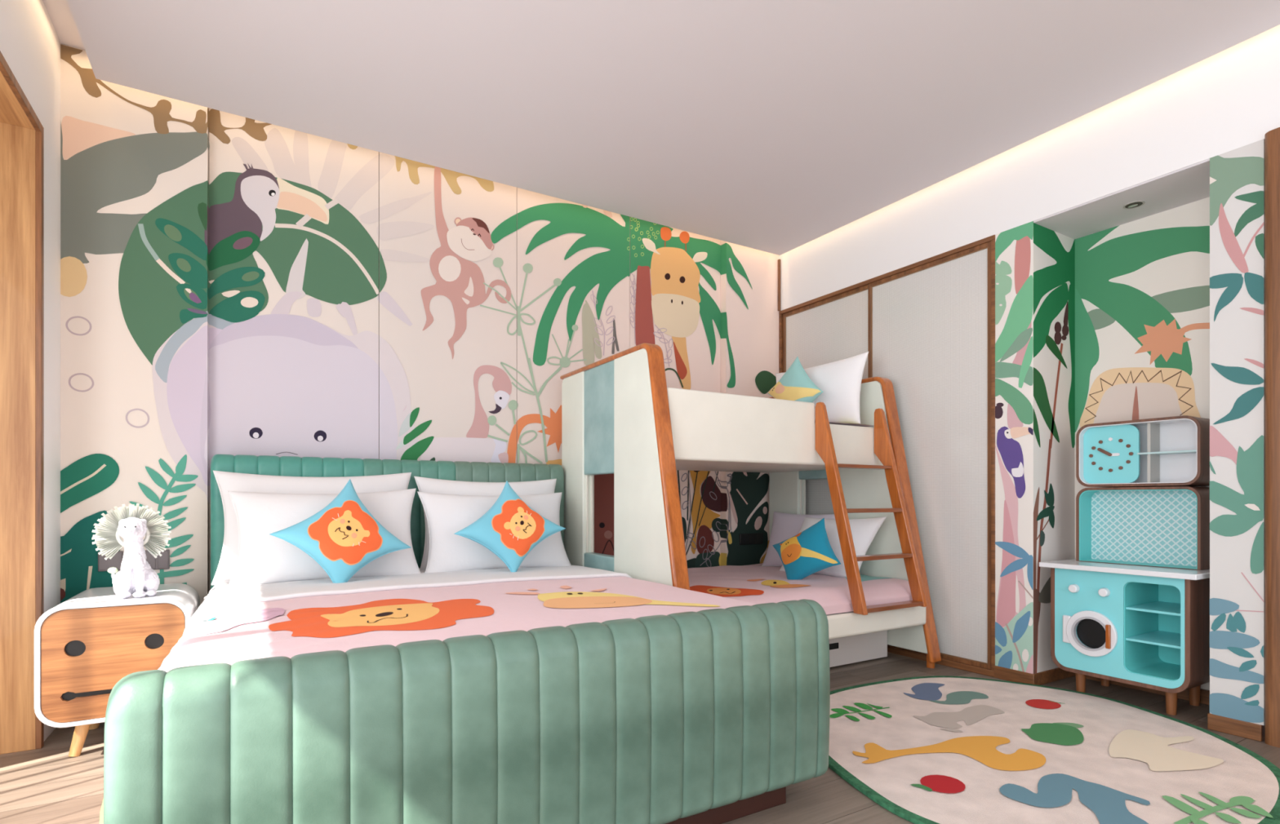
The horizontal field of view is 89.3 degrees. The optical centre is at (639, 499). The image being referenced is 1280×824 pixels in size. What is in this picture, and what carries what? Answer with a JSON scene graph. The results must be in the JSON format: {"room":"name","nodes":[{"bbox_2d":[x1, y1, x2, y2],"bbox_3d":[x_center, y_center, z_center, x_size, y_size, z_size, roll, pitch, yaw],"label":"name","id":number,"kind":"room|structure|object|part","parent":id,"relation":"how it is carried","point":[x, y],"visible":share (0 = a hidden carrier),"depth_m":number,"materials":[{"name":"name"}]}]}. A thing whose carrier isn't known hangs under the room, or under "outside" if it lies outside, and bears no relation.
{"room":"children's bedroom","nodes":[
{"label":"children's bedroom","id":0,"kind":"room"},
{"bbox_2d":[0,0,60,741],"bbox_3d":[-1.531,-0.495,0.319,0.900,2.890,5.320,0,0,-31],"label":"wall","id":1,"kind":"structure","parent":0,"point":[30,43],"depth_m":2.60,"materials":[{"name":"white paint"}]},
{"bbox_2d":[0,71,34,129],"bbox_3d":[-1.412,-1.412,0.166,0.868,0.024,4.835,0,0,-31],"label":"trim","id":2,"kind":"structure","parent":1,"relation":"attached to","point":[11,113],"depth_m":2.33,"materials":[{"name":"brown wood"}]},
{"bbox_2d":[0,122,35,755],"bbox_3d":[-2.660,-0.236,2.252,0.868,2.372,0.027,0,0,-31],"label":"door","id":3,"kind":"structure","parent":1,"relation":"attached to","point":[17,144],"depth_m":2.43,"materials":[{"name":"brown wood"}]},
{"bbox_2d":[0,51,44,749],"bbox_3d":[-1.051,-0.239,0.399,0.018,2.378,4.865,0,0,-31],"label":"trim","id":4,"kind":"structure","parent":1,"relation":"attached to","point":[5,69],"depth_m":2.46,"materials":[{"name":"brown wood"}]},
{"bbox_2d":[42,0,84,50],"bbox_3d":[0.465,-1.980,1.560,5.600,0.080,5.400,0,0,-31],"label":"ceiling","id":5,"kind":"structure","parent":0,"point":[59,11],"depth_m":2.64,"materials":[{"name":"white paint"}]},
{"bbox_2d":[60,44,779,605],"bbox_3d":[-0.881,-0.495,3.809,5.600,2.890,0.198,0,0,-31],"label":"wall","id":6,"kind":"structure","parent":0,"point":[234,285],"depth_m":3.32,"materials":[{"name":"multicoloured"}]},
{"bbox_2d":[97,551,123,571],"bbox_3d":[-2.316,0.272,2.833,0.086,0.086,0.015,0,0,-31],"label":"wall socket","id":7,"kind":"object","parent":6,"relation":"attached to","point":[104,565],"visible":0.62,"depth_m":2.83,"materials":[{"name":"grey plastic"}]},
{"bbox_3d":[-2.270,-0.494,2.924,0.534,2.888,0.089,0,0,-31],"label":"mural panel","id":8,"kind":"part","parent":6,"relation":"part of","materials":[{"name":"paper"}]},
{"bbox_2d":[145,549,169,569],"bbox_3d":[-2.176,0.274,2.917,0.093,0.089,0.015,0,0,-31],"label":"wall socket","id":9,"kind":"object","parent":6,"relation":"attached to","point":[162,562],"visible":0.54,"depth_m":2.92,"materials":[{"name":"grey plastic"}]},
{"bbox_3d":[-1.730,-0.494,3.282,0.756,2.888,0.029,0,0,-31],"label":"mural panel","id":10,"kind":"part","parent":6,"relation":"part of","materials":[{"name":"paper"}]},
{"bbox_3d":[-1.073,-0.494,3.675,0.769,2.888,0.029,0,0,-31],"label":"mural panel","id":11,"kind":"part","parent":6,"relation":"part of","materials":[{"name":"paper"}]},
{"bbox_3d":[-0.408,-0.494,4.073,0.774,2.888,0.029,0,0,-31],"label":"mural panel","id":12,"kind":"part","parent":6,"relation":"part of","materials":[{"name":"paper"}]},
{"bbox_3d":[0.248,-0.494,4.466,0.749,2.888,0.029,0,0,-31],"label":"mural panel","id":13,"kind":"part","parent":6,"relation":"part of","materials":[{"name":"paper"}]},
{"bbox_3d":[0.808,-0.494,4.766,0.515,2.888,0.089,0,0,-31],"label":"mural panel","id":14,"kind":"part","parent":6,"relation":"part of","materials":[{"name":"paper"}]},
{"bbox_2d":[739,533,763,545],"bbox_3d":[0.805,0.289,4.701,0.215,0.080,0.015,0,0,-31],"label":"wall socket","id":15,"kind":"object","parent":6,"relation":"attached to","point":[744,539],"visible":1,"depth_m":4.69,"materials":[{"name":"black plastic"}]},
{"bbox_2d":[777,259,780,311],"bbox_3d":[1.040,-1.599,4.841,0.014,0.383,0.016,0,0,-31],"label":"trim","id":16,"kind":"structure","parent":6,"relation":"attached to","point":[779,260],"depth_m":4.83,"materials":[{"name":"brown wood"}]},
{"bbox_2d":[0,652,1279,823],"bbox_3d":[0.453,0.990,1.512,7.577,0.080,5.507,0,0,-31],"label":"floor","id":17,"kind":"structure","parent":0,"point":[46,785],"depth_m":2.19,"materials":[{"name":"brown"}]},
{"bbox_2d":[34,583,199,756],"bbox_3d":[-2.061,0.667,2.607,0.450,0.577,0.530,0,0,-31],"label":"nightstand","id":18,"kind":"object","parent":17,"relation":"on","point":[86,644],"visible":0.71,"depth_m":2.36,"materials":[{"name":"white"}]},
{"bbox_3d":[-2.087,0.876,2.418,0.047,0.157,0.085,0,0,14],"label":"leg","id":19,"kind":"part","parent":18,"relation":"part of","materials":[{"name":"brown wood"}]},
{"bbox_3d":[-2.238,0.876,2.677,0.085,0.157,0.047,0,0,27],"label":"leg","id":20,"kind":"part","parent":18,"relation":"part of","materials":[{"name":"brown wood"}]},
{"bbox_3d":[-1.931,0.597,2.389,0.414,0.401,0.017,0,0,-31],"label":"drawer","id":21,"kind":"part","parent":18,"relation":"part of","materials":[{"name":"brown wood"}]},
{"bbox_2d":[92,503,171,599],"bbox_3d":[-1.970,0.198,2.515,0.246,0.363,0.156,0,0,-31],"label":"figurine","id":22,"kind":"object","parent":18,"relation":"on","point":[135,577],"visible":1,"depth_m":2.49,"materials":[{"name":"white ceramic"}]},
{"bbox_2d":[103,454,830,823],"bbox_3d":[-0.714,0.372,2.514,1.809,1.156,2.219,0,0,-31],"label":"double bed","id":23,"kind":"object","parent":17,"relation":"on","point":[706,717],"visible":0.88,"depth_m":1.50,"materials":[{"name":"green leather"}]},
{"bbox_3d":[-0.690,0.525,2.536,1.660,0.210,1.900,0,0,-31],"label":"mattress","id":24,"kind":"object","parent":23,"relation":"on","visible":0},
{"bbox_2d":[99,577,757,823],"bbox_3d":[-0.616,0.604,2.292,1.822,0.512,1.434,0,0,-31],"label":"duvet","id":25,"kind":"object","parent":24,"relation":"on","point":[230,633],"visible":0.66,"depth_m":2.00,"materials":[{"name":"pink fabric"}]},
{"bbox_2d":[182,565,632,635],"bbox_3d":[-0.991,0.572,2.965,1.800,0.474,0.814,0,0,-31],"label":"sheet","id":26,"kind":"object","parent":25,"relation":"on","point":[222,593],"visible":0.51,"depth_m":2.67,"materials":[{"name":"white fabric"}]},
{"bbox_2d":[211,471,411,586],"bbox_3d":[-1.509,0.118,3.057,0.854,0.510,0.185,0,0,-31],"label":"pillow","id":27,"kind":"object","parent":26,"relation":"on","point":[226,481],"visible":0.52,"depth_m":2.95,"materials":[{"name":"white fabric"}]},
{"bbox_2d":[227,488,421,586],"bbox_3d":[-1.399,0.163,2.920,0.784,0.430,0.205,0,0,-31],"label":"pillow","id":28,"kind":"object","parent":26,"relation":"on","point":[262,558],"visible":0.67,"depth_m":2.80,"materials":[{"name":"white fabric"}]},
{"bbox_2d":[269,479,410,583],"bbox_3d":[-1.268,0.146,2.768,0.222,0.474,0.516,0,0,38],"label":"cushion","id":29,"kind":"object","parent":26,"relation":"on","point":[343,537],"visible":0.98,"depth_m":2.71,"materials":[{"name":"teal fabric"}]},
{"bbox_2d":[413,476,556,569],"bbox_3d":[-0.792,0.128,3.485,0.794,0.490,0.187,0,0,-31],"label":"pillow","id":30,"kind":"object","parent":26,"relation":"on","point":[424,484],"visible":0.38,"depth_m":3.42,"materials":[{"name":"white fabric"}]},
{"bbox_2d":[417,491,571,573],"bbox_3d":[-0.730,0.170,3.336,0.778,0.415,0.196,0,0,-31],"label":"pillow","id":31,"kind":"object","parent":26,"relation":"on","point":[446,515],"visible":0.73,"depth_m":3.21,"materials":[{"name":"white fabric"}]},
{"bbox_2d":[453,481,565,572],"bbox_3d":[-0.628,0.136,3.165,0.206,0.459,0.539,0,0,40],"label":"cushion","id":32,"kind":"object","parent":26,"relation":"on","point":[510,529],"visible":0.98,"depth_m":3.10,"materials":[{"name":"teal fabric"}]},
{"bbox_2d":[560,342,941,668],"bbox_3d":[0.619,0.103,3.756,1.742,1.694,1.391,0,0,-31],"label":"bunk bed","id":33,"kind":"object","parent":17,"relation":"on","point":[620,417],"visible":0.77,"depth_m":3.42,"materials":[{"name":"white wood"}]},
{"bbox_3d":[0.747,-0.357,3.454,1.490,0.341,0.070,0,0,-31],"label":"guard rail","id":34,"kind":"part","parent":33,"relation":"part of","materials":[{"name":"white wood"}]},
{"bbox_3d":[0.521,-0.343,3.919,1.540,0.185,0.930,0,0,-31],"label":"mattress","id":35,"kind":"object","parent":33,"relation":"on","visible":0},
{"bbox_2d":[814,420,872,426],"bbox_3d":[0.524,-0.444,3.915,1.540,0.009,0.930,0,0,-31],"label":"duvet","id":36,"kind":"object","parent":35,"relation":"on","point":[830,423],"visible":0.02,"depth_m":3.86,"materials":[{"name":"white fabric"}]},
{"bbox_2d":[767,356,823,403],"bbox_3d":[0.955,-0.669,4.012,0.136,0.444,0.480,0,0,-31],"label":"cushion","id":37,"kind":"object","parent":36,"relation":"on","point":[795,384],"visible":0.81,"depth_m":3.95,"materials":[{"name":"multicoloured fabric"}]},
{"bbox_2d":[775,351,868,423],"bbox_3d":[1.118,-0.665,4.111,0.167,0.435,0.691,0,0,-41],"label":"pillow","id":38,"kind":"object","parent":36,"relation":"on","point":[840,381],"visible":0.52,"depth_m":3.92,"materials":[{"name":"white fabric"}]},
{"bbox_3d":[0.582,0.539,3.798,1.540,0.089,1.200,0,0,-31],"label":"mattress","id":39,"kind":"object","parent":33,"relation":"on","visible":0},
{"bbox_2d":[687,563,912,614],"bbox_3d":[0.597,0.520,3.779,1.562,0.119,1.267,0,0,-31],"label":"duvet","id":40,"kind":"object","parent":39,"relation":"on","point":[756,584],"visible":0.52,"depth_m":3.54,"materials":[{"name":"pink fabric"}]},
{"bbox_2d":[761,511,835,566],"bbox_3d":[1.075,0.280,4.316,0.154,0.385,0.614,0,0,-35],"label":"pillow","id":41,"kind":"object","parent":40,"relation":"on","point":[785,526],"visible":0.43,"depth_m":4.41,"materials":[{"name":"white fabric"}]},
{"bbox_2d":[772,518,840,580],"bbox_3d":[0.963,0.313,3.754,0.160,0.410,0.529,0,0,-43],"label":"cushion","id":42,"kind":"object","parent":40,"relation":"on","point":[810,552],"visible":0.97,"depth_m":3.70,"materials":[{"name":"teal fabric"}]},
{"bbox_2d":[779,516,887,577],"bbox_3d":[1.177,0.293,4.006,0.184,0.380,0.697,0,0,-42],"label":"pillow","id":43,"kind":"object","parent":40,"relation":"on","point":[864,531],"visible":0.51,"depth_m":3.86,"materials":[{"name":"white fabric"}]},
{"bbox_2d":[829,631,887,667],"bbox_3d":[0.602,0.827,3.823,1.520,0.223,0.858,0,0,-31],"label":"drawer","id":44,"kind":"object","parent":17,"relation":"on","point":[868,646],"visible":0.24,"depth_m":3.72,"materials":[{"name":"white wood"}]},
{"bbox_3d":[1.076,0.822,3.611,0.085,0.033,0.007,0,0,-31],"label":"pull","id":45,"kind":"part","parent":44,"relation":"part of","materials":[{"name":"black plastic"}]},
{"bbox_2d":[828,675,1279,823],"bbox_3d":[1.451,0.939,2.552,1.799,0.020,1.580,0,0,-31],"label":"rug","id":46,"kind":"object","parent":17,"relation":"on","point":[932,749],"visible":0.9,"depth_m":2.31,"materials":[{"name":"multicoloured carpet"}]},
{"bbox_2d":[1039,415,1209,715],"bbox_3d":[2.326,0.289,3.051,0.455,1.322,0.623,0,0,-31],"label":"play kitchen","id":47,"kind":"object","parent":17,"relation":"on","point":[1132,606],"visible":0.91,"depth_m":3.04,"materials":[{"name":"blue wood"}]},
{"bbox_3d":[2.073,0.631,3.145,0.016,0.133,0.037,0,0,-31],"label":"hinge plate","id":48,"kind":"part","parent":47,"relation":"part of","materials":[{"name":"white paint"}]},
{"bbox_3d":[2.085,0.430,3.112,0.030,0.042,0.042,0,0,-31],"label":"knob","id":49,"kind":"part","parent":47,"relation":"part of","materials":[{"name":"white paint"}]},
{"bbox_3d":[2.161,0.893,3.175,0.044,0.114,0.044,0,0,-31],"label":"leg","id":50,"kind":"part","parent":47,"relation":"part of","materials":[{"name":"brown wood"}]},
{"bbox_3d":[2.126,0.634,3.052,0.020,0.214,0.214,0,0,-31],"label":"washer door","id":51,"kind":"part","parent":47,"relation":"part of","materials":[{"name":"white paint"}]},
{"bbox_3d":[2.151,0.433,3.002,0.030,0.042,0.042,0,0,-31],"label":"knob","id":52,"kind":"part","parent":47,"relation":"part of","materials":[{"name":"white paint"}]},
{"bbox_3d":[2.371,0.893,3.301,0.044,0.114,0.044,0,0,-31],"label":"leg","id":53,"kind":"part","parent":47,"relation":"part of","materials":[{"name":"brown wood"}]},
{"bbox_3d":[2.151,0.633,2.976,0.016,0.110,0.018,0,0,-31],"label":"door handle","id":54,"kind":"part","parent":47,"relation":"part of","materials":[{"name":"orange wood"}]},
{"bbox_3d":[2.305,-0.216,3.171,0.012,0.280,0.238,0,0,-31],"label":"clock panel","id":55,"kind":"part","parent":47,"relation":"part of","materials":[{"name":"teal paint"}]},
{"bbox_3d":[2.187,0.580,2.980,0.010,0.480,0.520,0,0,-31],"label":"panel","id":56,"kind":"part","parent":47,"relation":"part of","materials":[{"name":"teal paint"}]},
{"bbox_2d":[1039,559,1209,580],"bbox_3d":[2.326,0.324,3.051,0.455,0.023,0.623,0,0,-31],"label":"countertop","id":57,"kind":"structure","parent":47,"relation":"on","point":[1072,564],"depth_m":2.92,"materials":[{"name":"white paint"}]},
{"bbox_2d":[1091,490,1196,566],"bbox_3d":[2.432,0.133,3.113,0.010,0.352,0.474,0,0,-31],"label":"backsplash","id":58,"kind":"structure","parent":47,"relation":"on","point":[1142,526],"depth_m":3.11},
{"bbox_2d":[1125,630,1180,648],"bbox_3d":[2.414,0.639,2.953,0.335,0.010,0.206,0,0,-31],"label":"shelf","id":59,"kind":"object","parent":47,"relation":"attached to","point":[1168,638],"depth_m":2.96,"materials":[{"name":"teal paint"}]},
{"bbox_2d":[1125,601,1180,616],"bbox_3d":[2.414,0.498,2.953,0.335,0.010,0.206,0,0,-31],"label":"shelf","id":60,"kind":"object","parent":47,"relation":"attached to","point":[1171,608],"depth_m":2.97,"materials":[{"name":"teal paint"}]},
{"bbox_2d":[1137,449,1195,455],"bbox_3d":[2.456,-0.214,2.990,0.115,0.008,0.228,0,0,-31],"label":"cubby shelf","id":61,"kind":"object","parent":47,"relation":"attached to","point":[1146,452],"depth_m":3.02,"materials":[{"name":"white"}]},
{"bbox_2d":[1158,584,1180,665],"bbox_3d":[2.562,0.579,3.041,0.010,0.416,0.216,0,0,-31],"label":"panel","id":62,"kind":"object","parent":47,"relation":"attached to","point":[1166,593],"depth_m":3.09,"materials":[{"name":"teal paint"}]},
{"bbox_3d":[2.348,0.893,2.862,0.044,0.114,0.044,0,0,-31],"label":"leg","id":63,"kind":"part","parent":47,"relation":"part of","materials":[{"name":"brown wood"}]},
{"bbox_3d":[2.559,0.893,2.988,0.044,0.114,0.044,0,0,-31],"label":"leg","id":64,"kind":"part","parent":47,"relation":"part of","materials":[{"name":"brown wood"}]},
{"bbox_2d":[779,24,1279,311],"bbox_3d":[2.583,-1.673,2.781,0.510,0.533,5.320,0,0,-31],"label":"wall","id":65,"kind":"structure","parent":0,"point":[1228,100],"depth_m":3.13,"materials":[{"name":"white paint"}]},
{"bbox_2d":[782,284,867,515],"bbox_3d":[1.286,-0.234,4.501,0.030,2.297,0.813,0,0,-31],"label":"door","id":66,"kind":"structure","parent":65,"relation":"in","point":[833,329],"depth_m":4.50,"materials":[{"name":"white wood"}]},
{"bbox_2d":[778,235,995,677],"bbox_3d":[1.486,-0.229,4.161,0.057,2.357,1.645,0,0,-31],"label":"trim","id":67,"kind":"structure","parent":65,"relation":"attached to","point":[950,664],"depth_m":3.46,"materials":[{"name":"brown wood"}]},
{"bbox_2d":[867,241,991,670],"bbox_3d":[1.685,-0.234,3.819,0.030,2.297,0.812,0,0,-31],"label":"door","id":68,"kind":"structure","parent":65,"relation":"in","point":[929,325],"depth_m":3.69,"materials":[{"name":"white wood"}]},
{"bbox_2d":[1033,159,1209,239],"bbox_3d":[2.347,-1.402,3.080,0.407,0.008,0.702,0,0,-31],"label":"ceiling","id":69,"kind":"structure","parent":65,"relation":"attached to","point":[1190,184],"depth_m":3.06,"materials":[{"name":"white paint"}]},
{"bbox_2d":[1123,200,1145,208],"bbox_3d":[2.344,-1.395,3.074,0.084,0.005,0.084,0,0,-31],"label":"recessed light","id":70,"kind":"object","parent":69,"relation":"in","point":[1132,205],"visible":1,"depth_m":3.07,"materials":[{"name":"grey metal"}]},
{"bbox_2d":[1264,127,1279,747],"bbox_3d":[2.487,-0.235,2.489,0.095,2.370,0.117,0,0,-31],"label":"trim","id":71,"kind":"structure","parent":65,"relation":"attached to","point":[1272,138],"depth_m":2.49,"materials":[{"name":"brown wood"}]},
{"bbox_2d":[995,221,1075,674],"bbox_3d":[2.115,-0.261,3.465,0.412,2.292,0.196,0,0,-31],"label":"wall column","id":72,"kind":"structure","parent":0,"point":[1035,264],"depth_m":3.36,"materials":[{"name":"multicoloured paint"}]},
{"bbox_3d":[1.937,-0.348,3.363,0.001,2.055,0.186,0,0,-31],"label":"pink stem","id":73,"kind":"part","parent":72,"relation":"part of","materials":[{"name":"pink"}]},
{"bbox_2d":[994,666,1075,685],"bbox_3d":[2.113,0.917,3.463,0.417,0.065,0.207,0,0,-31],"label":"baseboard","id":74,"kind":"structure","parent":72,"relation":"attached to","point":[1041,678],"depth_m":3.35,"materials":[{"name":"brown wood"}]},
{"bbox_2d":[1075,196,1209,690],"bbox_3d":[2.561,-0.229,3.217,0.101,2.357,1.090,0,0,-31],"label":"wall niche","id":75,"kind":"object","parent":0,"point":[1142,286],"visible":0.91,"depth_m":3.22,"materials":[{"name":"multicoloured paint"}]},
{"bbox_3d":[2.486,-0.493,3.244,0.001,0.355,0.521,0,0,-31],"label":"lion frame","id":76,"kind":"part","parent":75,"relation":"part of","materials":[{"name":"brown"}]},
{"bbox_2d":[1075,673,1209,705],"bbox_3d":[2.516,0.917,3.181,0.015,0.065,0.691,0,0,-31],"label":"baseboard","id":77,"kind":"structure","parent":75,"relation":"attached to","point":[1204,694],"depth_m":3.13,"materials":[{"name":"brown wood"}]},
{"bbox_2d":[1209,138,1264,725],"bbox_3d":[2.568,-0.261,2.706,0.413,2.292,0.167,0,0,-31],"label":"wall pillar","id":78,"kind":"structure","parent":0,"point":[1237,176],"depth_m":2.60,"materials":[{"name":"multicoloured paper"}]},
{"bbox_2d":[1207,713,1264,742],"bbox_3d":[2.564,0.917,2.710,0.417,0.065,0.167,0,0,-31],"label":"baseboard","id":79,"kind":"structure","parent":78,"relation":"attached to","point":[1249,731],"depth_m":2.60,"materials":[{"name":"brown wood"}]},
{"bbox_3d":[1.826,-0.495,-0.714,5.600,2.890,0.100,0,0,-31],"label":"wall","id":80,"kind":"structure","parent":0,"visible":0},
{"bbox_2d":[66,0,1279,255],"bbox_3d":[0.653,-1.817,1.582,3.885,0.065,5.045,0,0,-31],"label":"ceiling","id":81,"kind":"structure","parent":80,"relation":"attached to","point":[773,126],"depth_m":2.77,"materials":[{"name":"white paint"}]}
]}

